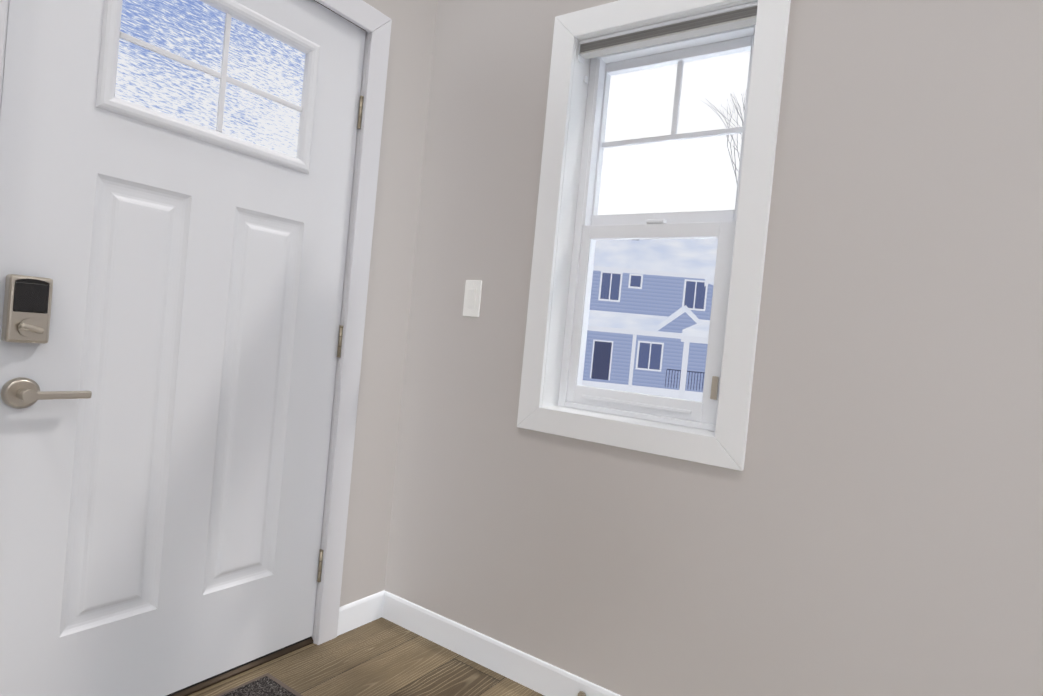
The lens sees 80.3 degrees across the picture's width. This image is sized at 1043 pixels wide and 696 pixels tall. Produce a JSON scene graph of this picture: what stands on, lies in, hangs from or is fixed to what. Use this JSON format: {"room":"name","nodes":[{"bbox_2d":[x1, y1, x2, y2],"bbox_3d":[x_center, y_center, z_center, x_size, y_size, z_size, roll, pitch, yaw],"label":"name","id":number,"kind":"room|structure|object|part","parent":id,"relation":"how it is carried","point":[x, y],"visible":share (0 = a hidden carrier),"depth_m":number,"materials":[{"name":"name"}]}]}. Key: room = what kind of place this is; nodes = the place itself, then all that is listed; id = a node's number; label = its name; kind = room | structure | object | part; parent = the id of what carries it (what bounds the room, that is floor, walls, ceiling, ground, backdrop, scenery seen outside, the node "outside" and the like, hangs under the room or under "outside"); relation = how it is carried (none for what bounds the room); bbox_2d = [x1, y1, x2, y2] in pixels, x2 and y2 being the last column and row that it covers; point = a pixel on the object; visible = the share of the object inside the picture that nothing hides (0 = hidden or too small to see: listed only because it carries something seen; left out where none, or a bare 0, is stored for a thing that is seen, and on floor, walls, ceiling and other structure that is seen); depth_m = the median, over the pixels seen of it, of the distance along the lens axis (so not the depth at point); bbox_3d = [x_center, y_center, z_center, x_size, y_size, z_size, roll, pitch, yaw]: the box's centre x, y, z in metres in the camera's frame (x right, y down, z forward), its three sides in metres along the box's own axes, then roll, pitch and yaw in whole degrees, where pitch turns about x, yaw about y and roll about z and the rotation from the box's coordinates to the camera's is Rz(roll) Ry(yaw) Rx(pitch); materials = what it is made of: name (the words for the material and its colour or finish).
{"room":"home entryway","nodes":[
{"label":"home entryway","id":0,"kind":"room"},
{"bbox_2d":[337,590,384,635],"bbox_3d":[-0.573,0.944,2.204,0.010,0.095,0.219,6,1,35],"label":"baseboard","id":1,"kind":"structure","parent":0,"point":[359,613],"depth_m":2.19,"materials":[{"name":"white wood"}]},
{"bbox_2d":[188,617,543,695],"bbox_3d":[-1.313,0.996,-0.313,2.458,0.060,5.600,6,1,35],"label":"floor","id":2,"kind":"structure","parent":0,"point":[381,656],"depth_m":1.93,"materials":[{"name":"brown wood"}]},
{"bbox_2d":[216,673,302,695],"bbox_3d":[-0.774,0.981,1.469,0.416,0.010,0.649,6,1,35],"label":"doormat","id":3,"kind":"object","parent":2,"relation":"on","point":[267,684],"visible":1,"depth_m":1.76,"materials":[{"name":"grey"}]},
{"bbox_2d":[340,0,437,606],"bbox_3d":[-1.940,-0.469,0.161,0.160,2.724,5.560,6,1,35],"label":"wall","id":4,"kind":"structure","parent":0,"point":[390,278],"depth_m":2.19,"materials":[{"name":"paint"}]},
{"bbox_2d":[0,0,365,695],"bbox_3d":[-0.853,-0.054,1.661,0.107,2.015,0.924,6,1,35],"label":"door","id":5,"kind":"structure","parent":4,"relation":"in","point":[176,178],"depth_m":1.60,"materials":[{"name":"white wood"}]},
{"bbox_2d":[1,274,52,343],"bbox_3d":[-1.056,-0.082,1.326,0.058,0.144,0.077,6,1,35],"label":"door lock","id":6,"kind":"object","parent":5,"relation":"attached to","point":[27,309],"visible":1,"depth_m":1.31,"materials":[{"name":"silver metal"}]},
{"bbox_3d":[-1.046,0.102,1.365,0.062,0.068,0.150,6,1,35],"label":"handle","id":7,"kind":"part","parent":5,"relation":"part of","materials":[{"name":"silver metal"}]},
{"bbox_3d":[-0.610,-0.026,2.046,0.044,1.606,0.014,6,1,35],"label":"door hinges","id":8,"kind":"part","parent":5,"relation":"part of","materials":[{"name":"silver metal"}]},
{"bbox_2d":[0,0,391,644],"bbox_3d":[-0.909,-0.086,1.694,0.177,2.100,1.081,6,1,35],"label":"door frame","id":9,"kind":"structure","parent":4,"relation":"attached to","point":[374,22],"depth_m":2.05,"materials":[{"name":"white wood"}]},
{"bbox_2d":[171,637,312,695],"bbox_3d":[-0.998,0.952,1.710,0.109,0.016,0.919,6,1,35],"label":"threshold","id":10,"kind":"object","parent":4,"relation":"in","point":[220,678],"visible":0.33,"depth_m":1.85,"materials":[{"name":"brown metal"}]},
{"bbox_2d":[382,591,620,695],"bbox_3d":[0.244,1.028,1.766,1.838,0.095,0.010,6,1,35],"label":"baseboard","id":11,"kind":"structure","parent":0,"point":[526,670],"depth_m":2.00,"materials":[{"name":"white wood"}]},
{"bbox_2d":[578,691,585,695],"bbox_3d":[0.155,1.018,1.773,0.026,0.032,0.080,6,1,35],"label":"door stop","id":12,"kind":"object","parent":11,"relation":"attached to","point":[581,693],"visible":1,"depth_m":1.80,"materials":[{"name":"beige metal"}]},
{"bbox_2d":[384,0,1042,695],"bbox_3d":[0.425,-0.277,1.830,2.178,2.724,0.200,6,1,35],"label":"wall","id":13,"kind":"structure","parent":0,"point":[868,520],"depth_m":1.51,"materials":[{"name":"paint"}]},
{"bbox_2d":[463,280,481,316],"bbox_3d":[-0.170,-0.170,2.104,0.070,0.124,0.014,6,1,35],"label":"light switch","id":14,"kind":"object","parent":13,"relation":"attached to","point":[472,299],"visible":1,"depth_m":2.10,"materials":[{"name":"white plastic"}]},
{"bbox_2d":[542,0,757,435],"bbox_3d":[0.392,-0.360,1.842,0.576,1.177,0.175,6,1,35],"label":"liner","id":15,"kind":"object","parent":13,"relation":"in","point":[566,230],"visible":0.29,"depth_m":1.96,"materials":[{"name":"white wood"}]},
{"bbox_2d":[517,0,790,470],"bbox_3d":[0.337,-0.365,1.763,0.704,1.302,0.017,6,1,35],"label":"window frame","id":16,"kind":"structure","parent":13,"relation":"in","point":[725,446],"depth_m":1.66,"materials":[{"name":"white wood"}]},
{"bbox_2d":[578,1,757,83],"bbox_3d":[0.414,-0.878,1.799,0.544,0.110,0.066,6,1,35],"label":"window shade","id":17,"kind":"object","parent":16,"relation":"attached to","point":[727,19],"visible":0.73,"depth_m":1.76,"materials":[{"name":"white fabric"}]},
{"bbox_2d":[558,25,755,430],"bbox_3d":[0.419,-0.358,1.883,0.548,1.149,0.087,6,1,35],"label":"window","id":18,"kind":"structure","parent":13,"relation":"in","point":[592,226],"depth_m":1.89,"materials":[{"name":"white plastic"}]},
{"label":"outside","id":19,"kind":"structure","parent":0,"visible":0},
{"bbox_2d":[582,380,702,401],"bbox_3d":[25.312,3.551,57.701,140.000,0.200,119.300,6,1,35],"label":"ground","id":20,"kind":"structure","parent":19,"point":[693,395],"depth_m":31.20,"materials":[{"name":"white snow"}]},
{"bbox_2d":[583,239,717,391],"bbox_3d":[7.811,-2.579,37.646,9.350,9.440,11.720,5,1,8],"label":"house","id":21,"kind":"structure","parent":20,"relation":"on","point":[600,333],"depth_m":34.09,"materials":[{"name":"blue"}]},
{"bbox_2d":[678,270,714,398],"bbox_3d":[13.082,-1.282,28.991,6.650,8.140,12.710,6,1,35],"label":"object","id":22,"kind":"structure","parent":20,"relation":"on","point":[690,335],"depth_m":25.64,"materials":[{"name":"white"}]},
{"bbox_2d":[702,91,745,182],"bbox_3d":[5.309,-1.808,14.142,2.724,8.263,3.147,6,1,35],"label":"tree","id":23,"kind":"object","parent":20,"relation":"on","point":[727,136],"depth_m":14.38,"materials":[{"name":"plant"}]}
]}

